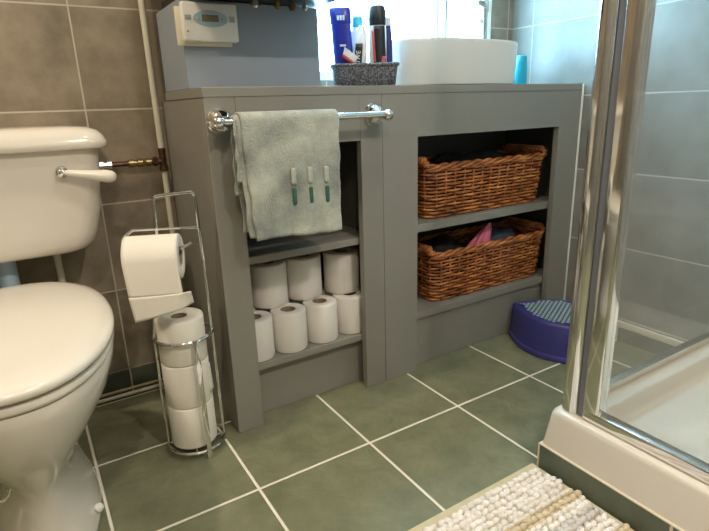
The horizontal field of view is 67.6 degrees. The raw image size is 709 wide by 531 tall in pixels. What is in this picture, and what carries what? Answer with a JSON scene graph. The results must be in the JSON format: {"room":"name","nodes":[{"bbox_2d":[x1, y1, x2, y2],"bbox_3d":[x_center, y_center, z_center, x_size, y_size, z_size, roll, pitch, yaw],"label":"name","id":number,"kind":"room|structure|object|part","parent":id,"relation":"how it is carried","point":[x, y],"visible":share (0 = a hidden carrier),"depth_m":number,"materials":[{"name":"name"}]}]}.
{"room":"bathroom","nodes":[
{"label":"bathroom","id":0,"kind":"room"},
{"bbox_2d":[0,0,187,373],"bbox_3d":[-1.057,-0.680,1.146,1.650,2.350,0.100,-12,20,-30],"label":"wall","id":1,"kind":"structure","parent":0,"point":[63,62],"depth_m":1.41,"materials":[{"name":"beige tile"}]},
{"bbox_2d":[99,361,162,399],"bbox_3d":[-1.062,0.433,1.389,1.287,0.080,0.010,-12,20,-30],"label":"baseboard","id":2,"kind":"structure","parent":1,"relation":"attached to","point":[119,380],"depth_m":1.61,"materials":[{"name":"stone"}]},
{"bbox_2d":[97,0,182,403],"bbox_3d":[-0.801,-0.350,1.312,0.631,1.594,0.027,-12,20,-30],"label":"pipe","id":3,"kind":"object","parent":1,"relation":"attached to","point":[161,160],"visible":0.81,"depth_m":1.46,"materials":[{"name":"white metal"}]},
{"bbox_2d":[0,333,656,530],"bbox_3d":[0.225,0.693,0.635,2.812,0.060,2.930,-12,20,-30],"label":"floor","id":4,"kind":"structure","parent":0,"point":[395,454],"depth_m":1.32,"materials":[{"name":"tile"}]},
{"bbox_2d":[0,125,116,530],"bbox_3d":[-0.697,0.139,1.079,0.525,0.798,0.768,-12,20,-30],"label":"toilet","id":5,"kind":"object","parent":4,"relation":"on","point":[56,338],"visible":1,"depth_m":1.03,"materials":[{"name":"white ceramic"}]},
{"bbox_3d":[-0.852,-0.279,1.189,0.524,0.054,0.230,-12,20,-30],"label":"cistern lid","id":6,"kind":"part","parent":5,"relation":"part of","materials":[{"name":"white ceramic"}]},
{"bbox_3d":[-0.652,0.147,1.004,0.360,0.016,0.585,-12,20,-30],"label":"seat","id":7,"kind":"part","parent":5,"relation":"part of","materials":[{"name":"white plastic"}]},
{"bbox_3d":[-0.652,0.123,0.995,0.366,0.026,0.591,-12,20,-30],"label":"lid","id":8,"kind":"part","parent":5,"relation":"part of","materials":[{"name":"white plastic"}]},
{"bbox_3d":[-0.607,-0.205,1.218,0.109,0.036,0.030,-12,20,-30],"label":"flush lever","id":9,"kind":"part","parent":5,"relation":"part of","materials":[{"name":"white plastic"}]},
{"bbox_2d":[121,190,225,458],"bbox_3d":[-0.428,0.150,1.266,0.173,0.652,0.144,-6,17,-15],"label":"stand","id":10,"kind":"object","parent":4,"relation":"on","point":[156,229],"visible":0.66,"depth_m":1.26,"materials":[{"name":"silver metal"}]},
{"bbox_2d":[121,233,193,322],"bbox_3d":[-0.429,0.020,1.177,0.134,0.181,0.107,-4,17,-7],"label":"toilet roll","id":11,"kind":"object","parent":10,"relation":"hanging from","point":[153,266],"visible":1,"depth_m":1.13,"materials":[{"name":"paper"}]},
{"bbox_3d":[-0.431,-0.059,1.179,0.168,0.046,0.052,-6,17,-15],"label":"roll arm","id":12,"kind":"part","parent":10,"relation":"part of","materials":[{"name":"silver metal"}]},
{"bbox_3d":[-0.413,0.147,1.269,0.144,0.650,0.007,-6,17,-15],"label":"hoop frame","id":13,"kind":"part","parent":10,"relation":"part of","materials":[{"name":"silver metal"}]},
{"bbox_2d":[167,395,216,448],"bbox_3d":[-0.409,0.385,1.339,0.111,0.112,0.111,-12,20,-30],"label":"toilet roll","id":14,"kind":"object","parent":10,"relation":"in","point":[187,426],"visible":0.62,"depth_m":1.29,"materials":[{"name":"paper"}]},
{"bbox_2d":[161,354,213,409],"bbox_3d":[-0.411,0.278,1.308,0.116,0.112,0.111,-12,20,-30],"label":"toilet roll","id":15,"kind":"object","parent":14,"relation":"on","point":[181,385],"visible":0.73,"depth_m":1.26,"materials":[{"name":"paper"}]},
{"bbox_2d":[154,307,207,367],"bbox_3d":[-0.416,0.171,1.274,0.111,0.112,0.111,-12,20,-30],"label":"toilet roll","id":16,"kind":"object","parent":15,"relation":"on","point":[186,324],"visible":0.89,"depth_m":1.23,"materials":[{"name":"paper"}]},
{"bbox_2d":[162,83,582,432],"bbox_3d":[0.136,-0.134,1.767,1.323,0.872,0.388,-12,20,-30],"label":"vanity cabinet","id":17,"kind":"object","parent":4,"relation":"on","point":[402,329],"visible":0.71,"depth_m":1.52,"materials":[{"name":"grey paint"}]},
{"bbox_3d":[-0.420,-0.009,1.453,0.018,0.850,0.364,-12,20,-30],"label":"panel","id":18,"kind":"part","parent":17,"relation":"part of","materials":[{"name":"grey paint"}]},
{"bbox_2d":[254,310,274,362],"bbox_3d":[-0.273,0.194,1.454,0.100,0.116,0.100,10,21,35],"label":"toilet roll","id":19,"kind":"object","parent":17,"relation":"on","point":[263,319],"visible":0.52,"depth_m":1.42,"materials":[{"name":"paper"}]},
{"bbox_2d":[258,298,289,312],"bbox_3d":[-0.241,0.153,1.589,0.100,0.116,0.100,5,18,22],"label":"toilet roll","id":20,"kind":"object","parent":17,"relation":"on","point":[267,310],"visible":0.02,"depth_m":1.53,"materials":[{"name":"paper"}]},
{"bbox_2d":[250,259,288,308],"bbox_3d":[-0.248,0.048,1.519,0.110,0.124,0.110,15,23,43],"label":"toilet roll","id":21,"kind":"object","parent":20,"relation":"on","point":[269,285],"visible":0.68,"depth_m":1.48,"materials":[{"name":"paper"}]},
{"bbox_2d":[270,303,307,352],"bbox_3d":[-0.186,0.176,1.504,0.100,0.116,0.100,0,17,6],"label":"toilet roll","id":22,"kind":"object","parent":17,"relation":"on","point":[289,320],"visible":0.98,"depth_m":1.47,"materials":[{"name":"paper"}]},
{"bbox_2d":[290,299,302,304],"bbox_3d":[-0.155,0.133,1.643,0.100,0.116,0.100,11,21,36],"label":"toilet roll","id":23,"kind":"object","parent":17,"relation":"on","point":[291,300],"visible":0.02,"depth_m":1.59,"materials":[{"name":"paper"}]},
{"bbox_2d":[284,252,321,300],"bbox_3d":[-0.154,0.028,1.575,0.110,0.124,0.110,-2,17,-1],"label":"toilet roll","id":24,"kind":"object","parent":23,"relation":"on","point":[304,280],"visible":0.76,"depth_m":1.53,"materials":[{"name":"paper"}]},
{"bbox_3d":[-0.133,-0.357,1.305,0.336,0.116,0.022,-12,20,-30],"label":"rail","id":25,"kind":"part","parent":17,"relation":"part of","materials":[{"name":"grey paint"}]},
{"bbox_2d":[206,102,393,134],"bbox_3d":[-0.110,-0.352,1.261,0.484,0.062,0.075,-12,20,-30],"label":"towel rail","id":26,"kind":"object","parent":17,"relation":"attached to","point":[218,120],"visible":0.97,"depth_m":1.28,"materials":[{"name":"silver metal"}]},
{"bbox_2d":[230,109,341,240],"bbox_3d":[-0.153,-0.209,1.243,0.263,0.299,0.063,-12,20,-30],"label":"hand towel","id":27,"kind":"object","parent":26,"relation":"hanging from","point":[286,163],"visible":1,"depth_m":1.22,"materials":[{"name":"grey fabric"}]},
{"bbox_2d":[247,225,359,264],"bbox_3d":[-0.206,-0.071,1.536,0.448,0.020,0.284,-12,20,-30],"label":"shelf","id":28,"kind":"object","parent":17,"relation":"attached to","point":[277,248],"depth_m":1.46,"materials":[{"name":"grey paint"}]},
{"bbox_2d":[259,332,361,370],"bbox_3d":[-0.196,0.213,1.620,0.448,0.019,0.288,-12,20,-30],"label":"shelf","id":29,"kind":"object","parent":17,"relation":"attached to","point":[279,358],"depth_m":1.51,"materials":[{"name":"grey paint"}]},
{"bbox_2d":[303,295,337,343],"bbox_3d":[-0.100,0.157,1.558,0.100,0.116,0.100,2,17,14],"label":"toilet roll","id":30,"kind":"object","parent":17,"relation":"on","point":[321,312],"visible":0.88,"depth_m":1.52,"materials":[{"name":"paper"}]},
{"bbox_2d":[322,281,332,296],"bbox_3d":[-0.070,0.114,1.699,0.100,0.116,0.100,-10,19,-25],"label":"toilet roll","id":31,"kind":"object","parent":17,"relation":"on","point":[324,292],"visible":0.02,"depth_m":1.64,"materials":[{"name":"paper"}]},
{"bbox_2d":[333,289,361,333],"bbox_3d":[-0.015,0.138,1.615,0.100,0.116,0.100,9,20,32],"label":"toilet roll","id":32,"kind":"object","parent":17,"relation":"on","point":[349,310],"visible":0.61,"depth_m":1.57,"materials":[{"name":"paper"}]},
{"bbox_2d":[323,246,359,293],"bbox_3d":[-0.040,0.012,1.617,0.110,0.124,0.110,9,20,33],"label":"toilet roll","id":33,"kind":"object","parent":32,"relation":"on","point":[340,265],"visible":0.93,"depth_m":1.57,"materials":[{"name":"paper"}]},
{"bbox_2d":[165,83,582,100],"bbox_3d":[0.139,-0.534,1.620,1.323,0.022,0.329,-12,20,-30],"label":"countertop","id":34,"kind":"structure","parent":17,"relation":"on","point":[201,92],"depth_m":1.36,"materials":[{"name":"grey paint"}]},
{"bbox_2d":[156,0,320,91],"bbox_3d":[-0.301,-0.564,1.391,0.354,0.194,0.219,-12,20,-30],"label":"panel","id":35,"kind":"object","parent":34,"relation":"on","point":[274,47],"visible":0.69,"depth_m":1.31,"materials":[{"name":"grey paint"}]},
{"bbox_2d":[173,1,238,46],"bbox_3d":[-0.338,-0.553,1.215,0.138,0.090,0.034,-12,20,-30],"label":"heating unit","id":36,"kind":"object","parent":35,"relation":"attached to","point":[203,24],"visible":1,"depth_m":1.20,"materials":[{"name":"beige plastic"}]},
{"bbox_3d":[-0.327,-0.561,1.204,0.080,0.035,0.003,-12,20,-30],"label":"oval panel","id":37,"kind":"part","parent":36,"relation":"part of","materials":[{"name":"blue plastic"}]},
{"bbox_2d":[330,62,399,85],"bbox_3d":[0.027,-0.525,1.460,0.188,0.059,0.109,-3,17,-3],"label":"basket","id":38,"kind":"object","parent":34,"relation":"on","point":[372,73],"visible":0.91,"depth_m":1.42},
{"bbox_2d":[329,7,352,63],"bbox_3d":[-0.034,-0.594,1.437,0.062,0.196,0.034,-3,17,-3],"label":"shampoo bottle","id":39,"kind":"object","parent":38,"relation":"in","point":[340,17],"visible":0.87,"depth_m":1.41,"materials":[{"name":"blue plastic"}]},
{"bbox_2d":[342,47,357,62],"bbox_3d":[-0.009,-0.555,1.419,0.049,0.058,0.016,-3,17,-3],"label":"brush","id":40,"kind":"object","parent":38,"relation":"in","point":[350,57],"visible":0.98,"depth_m":1.41,"materials":[{"name":"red plastic"}]},
{"bbox_3d":[-0.009,-0.545,1.421,0.049,0.038,0.016,-3,17,-3],"label":"handle","id":41,"kind":"part","parent":40,"relation":"part of","materials":[{"name":"red plastic"}]},
{"bbox_2d":[351,16,362,47],"bbox_3d":[0.010,-0.592,1.463,0.038,0.175,0.034,-3,17,-3],"label":"lotion bottle","id":42,"kind":"object","parent":38,"relation":"in","point":[357,20],"visible":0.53,"depth_m":1.43,"materials":[{"name":"white plastic"}]},
{"bbox_2d":[353,25,366,62],"bbox_3d":[0.012,-0.570,1.433,0.048,0.150,0.031,-3,17,-3],"label":"toiletry bottle","id":43,"kind":"object","parent":38,"relation":"in","point":[360,43],"visible":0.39,"depth_m":1.42,"materials":[{"name":"white plastic"}]},
{"bbox_3d":[0.009,-0.552,1.426,0.030,0.085,0.006,-3,17,-3],"label":"label panel","id":44,"kind":"part","parent":43,"relation":"part of","materials":[{"name":"black plastic"}]},
{"bbox_2d":[368,4,386,62],"bbox_3d":[0.063,-0.598,1.434,0.047,0.200,0.049,-3,17,-3],"label":"aerosol can","id":45,"kind":"object","parent":38,"relation":"in","point":[377,12],"visible":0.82,"depth_m":1.41,"materials":[{"name":"black metal"}]},
{"bbox_2d":[386,17,392,61],"bbox_3d":[0.090,-0.594,1.469,0.031,0.172,0.032,-3,17,-3],"label":"bottle","id":46,"kind":"object","parent":38,"relation":"in","point":[389,52],"visible":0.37,"depth_m":1.45,"materials":[{"name":"blue plastic"}]},
{"bbox_2d":[392,37,517,84],"bbox_3d":[0.289,-0.637,1.688,0.496,0.127,0.312,-12,20,-30],"label":"basin","id":47,"kind":"object","parent":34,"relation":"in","point":[423,60],"visible":0.79,"depth_m":1.52,"materials":[{"name":"ceramic"}]},
{"bbox_2d":[473,0,488,38],"bbox_3d":[0.438,-0.771,1.828,0.052,0.292,0.216,3,17,15],"label":"tap","id":48,"kind":"object","parent":34,"relation":"on","point":[483,5],"visible":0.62,"depth_m":1.86,"materials":[{"name":"silver metal"}]},
{"bbox_3d":[0.424,-0.878,1.784,0.022,0.042,0.191,4,18,19],"label":"spout","id":49,"kind":"part","parent":48,"relation":"part of","materials":[{"name":"silver metal"}]},
{"bbox_2d":[514,55,526,83],"bbox_3d":[0.592,-0.691,1.879,0.046,0.101,0.032,-12,20,-30],"label":"bottle","id":50,"kind":"object","parent":34,"relation":"on","point":[521,64],"visible":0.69,"depth_m":1.86,"materials":[{"name":"plastic"}]},
{"bbox_3d":[0.068,-0.177,1.868,1.284,0.800,0.013,-12,20,-30],"label":"panel","id":51,"kind":"part","parent":17,"relation":"part of","materials":[{"name":"grey paint"}]},
{"bbox_2d":[417,266,542,318],"bbox_3d":[0.356,0.078,1.942,0.813,0.024,0.290,-12,20,-30],"label":"shelf","id":52,"kind":"object","parent":17,"relation":"attached to","point":[426,309],"depth_m":1.83,"materials":[{"name":"grey paint"}]},
{"bbox_2d":[417,216,545,300],"bbox_3d":[0.428,-0.037,1.934,0.571,0.196,0.229,-12,20,-30],"label":"wicker basket","id":53,"kind":"object","parent":17,"relation":"on","point":[473,279],"visible":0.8,"depth_m":1.85,"materials":[{"name":"brown wicker"}]},
{"bbox_3d":[0.197,-0.063,1.777,0.031,0.041,0.215,-12,20,-30],"label":"handle","id":54,"kind":"part","parent":53,"relation":"part of","materials":[{"name":"wicker"}]},
{"bbox_2d":[417,233,465,287],"bbox_3d":[0.303,-0.017,1.878,0.225,0.185,0.138,-12,20,-30],"label":"bag","id":55,"kind":"object","parent":53,"relation":"in","point":[443,242],"visible":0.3,"depth_m":1.83,"materials":[{"name":"fabric"}]},
{"bbox_2d":[466,222,491,246],"bbox_3d":[0.438,-0.106,1.866,0.119,0.084,0.057,-12,20,-30],"label":"cloth","id":56,"kind":"object","parent":53,"relation":"in","point":[484,236],"visible":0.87,"depth_m":1.86,"materials":[{"name":"pink fabric"}]},
{"bbox_2d":[472,226,518,273],"bbox_3d":[0.534,-0.064,2.013,0.209,0.182,0.134,-12,20,-30],"label":"cloth bundle","id":57,"kind":"object","parent":53,"relation":"in","point":[497,233],"visible":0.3,"depth_m":1.96,"materials":[{"name":"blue fabric"}]},
{"bbox_3d":[0.654,-0.160,2.048,0.031,0.041,0.215,-12,20,-30],"label":"handle","id":58,"kind":"part","parent":53,"relation":"part of","materials":[{"name":"wicker"}]},
{"bbox_3d":[0.436,-0.125,1.743,0.843,0.850,0.022,-12,20,-30],"label":"panel","id":59,"kind":"part","parent":17,"relation":"part of","materials":[{"name":"grey paint"}]},
{"bbox_2d":[417,143,547,218],"bbox_3d":[0.398,-0.305,1.841,0.571,0.196,0.229,-12,20,-30],"label":"wicker basket","id":60,"kind":"object","parent":17,"relation":"on","point":[522,154],"visible":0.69,"depth_m":1.75,"materials":[{"name":"brown wicker"}]},
{"bbox_3d":[0.167,-0.331,1.684,0.031,0.041,0.215,-12,20,-30],"label":"handle","id":61,"kind":"part","parent":60,"relation":"part of","materials":[{"name":"wicker"}]},
{"bbox_2d":[418,148,513,205],"bbox_3d":[0.404,-0.312,1.851,0.482,0.184,0.141,-12,20,-30],"label":"bag","id":62,"kind":"object","parent":60,"relation":"in","point":[449,157],"visible":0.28,"depth_m":1.80,"materials":[{"name":"fabric"}]},
{"bbox_3d":[0.624,-0.427,1.956,0.031,0.041,0.215,-12,20,-30],"label":"handle","id":63,"kind":"part","parent":60,"relation":"part of","materials":[{"name":"wicker"}]},
{"bbox_2d":[417,194,548,232],"bbox_3d":[0.347,-0.194,1.860,0.813,0.024,0.290,-12,20,-30],"label":"shelf","id":64,"kind":"object","parent":17,"relation":"attached to","point":[542,200],"depth_m":1.75,"materials":[{"name":"grey paint"}]},
{"bbox_3d":[0.698,-0.236,2.084,0.018,0.850,0.305,-12,20,-30],"label":"panel","id":65,"kind":"part","parent":17,"relation":"part of","materials":[{"name":"grey paint"}]},
{"bbox_2d":[563,83,584,299],"bbox_3d":[0.799,-0.207,1.939,0.006,0.872,0.006,-12,20,-30],"label":"trim","id":66,"kind":"structure","parent":17,"relation":"attached to","point":[583,83],"depth_m":1.92,"materials":[{"name":"white plastic"}]},
{"bbox_2d":[408,463,633,530],"bbox_3d":[0.281,0.587,0.839,0.690,0.020,0.571,-12,20,-30],"label":"bath mat","id":67,"kind":"object","parent":4,"relation":"on","point":[529,498],"visible":1,"depth_m":1.09,"materials":[{"name":"beige fabric"}]},
{"bbox_2d":[508,299,571,363],"bbox_3d":[0.703,0.217,1.831,0.262,0.129,0.323,-12,20,-30],"label":"step stool","id":68,"kind":"object","parent":4,"relation":"on","point":[540,328],"visible":0.7,"depth_m":1.78,"materials":[{"name":"plastic"}]},
{"bbox_2d":[538,445,678,530],"bbox_3d":[1.041,0.492,1.002,0.790,0.063,1.050,-12,20,-30],"label":"trim","id":69,"kind":"structure","parent":4,"relation":"on","point":[596,492],"depth_m":1.10,"materials":[{"name":"tile"}]},
{"bbox_2d":[543,343,708,530],"bbox_3d":[1.038,0.413,0.978,0.782,0.093,1.046,-12,20,-30],"label":"shower tray","id":70,"kind":"object","parent":69,"relation":"on","point":[669,403],"visible":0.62,"depth_m":1.15,"materials":[{"name":"white ceramic"}]},
{"bbox_2d":[562,0,708,484],"bbox_3d":[1.023,-0.536,0.689,0.762,1.889,1.021,-12,20,-30],"label":"shower door frame","id":71,"kind":"structure","parent":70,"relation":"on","point":[625,27],"depth_m":1.01,"materials":[{"name":"silver metal"}]},
{"bbox_3d":[0.458,-0.584,0.908,0.043,1.889,0.040,-12,20,-30],"label":"corner post","id":72,"kind":"part","parent":71,"relation":"part of","materials":[{"name":"silver metal"}]},
{"bbox_3d":[0.759,0.427,0.754,0.028,0.026,0.966,-12,20,-30],"label":"rail","id":73,"kind":"part","parent":71,"relation":"part of","materials":[{"name":"silver metal"}]},
{"bbox_3d":[0.806,0.240,1.374,0.718,0.022,0.022,-12,20,-30],"label":"rail","id":74,"kind":"part","parent":71,"relation":"part of","materials":[{"name":"silver metal"}]},
{"bbox_2d":[537,441,684,530],"bbox_3d":[0.720,0.558,0.811,0.034,0.066,1.052,-12,20,-30],"label":"trim","id":75,"kind":"structure","parent":4,"relation":"on","point":[541,442],"depth_m":1.08,"materials":[{"name":"plastic"}]},
{"bbox_2d":[320,0,513,85],"bbox_3d":[0.108,-0.915,1.800,1.062,2.350,0.170,-12,20,-30],"label":"wall","id":76,"kind":"structure","parent":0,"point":[502,10],"depth_m":1.98,"materials":[{"name":"beige tile"}]},
{"bbox_2d":[161,0,336,11],"bbox_3d":[-0.256,-0.954,1.194,0.348,0.702,0.409,-12,20,-30],"label":"boiler","id":77,"kind":"object","parent":76,"relation":"attached to","point":[292,4],"visible":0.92,"depth_m":1.28,"materials":[{"name":"white metal"}]},
{"bbox_2d":[316,0,491,80],"bbox_3d":[0.124,-1.141,1.680,0.850,1.050,0.058,-12,20,-30],"label":"window","id":78,"kind":"structure","parent":76,"relation":"attached to","point":[409,18],"depth_m":1.81,"materials":[{"name":"white glass"}]},
{"bbox_3d":[0.026,-1.121,1.624,0.580,1.010,0.006,-12,20,-30],"label":"pane","id":79,"kind":"part","parent":78,"relation":"part of","materials":[{"name":"white"}]},
{"bbox_3d":[0.380,-1.196,1.835,0.202,1.010,0.006,-12,20,-30],"label":"pane","id":80,"kind":"part","parent":78,"relation":"part of","materials":[{"name":"white glass"}]},
{"bbox_2d":[512,0,708,341],"bbox_3d":[1.334,-0.703,0.968,0.100,2.350,2.930,-12,20,-30],"label":"wall","id":81,"kind":"structure","parent":0,"point":[665,287],"depth_m":1.67,"materials":[{"name":"grey tile"}]},
{"bbox_2d":[615,327,674,354],"bbox_3d":[0.945,0.244,1.852,0.009,0.050,0.551,-12,20,-30],"label":"baseboard","id":82,"kind":"structure","parent":81,"relation":"attached to","point":[651,345],"depth_m":1.80,"materials":[{"name":"tile"}]},
{"bbox_2d":[617,320,683,345],"bbox_3d":[0.949,0.213,1.832,0.010,0.022,0.529,-12,20,-30],"label":"trim","id":83,"kind":"structure","parent":81,"relation":"attached to","point":[674,342],"depth_m":1.77,"materials":[{"name":"plastic"}]}
]}

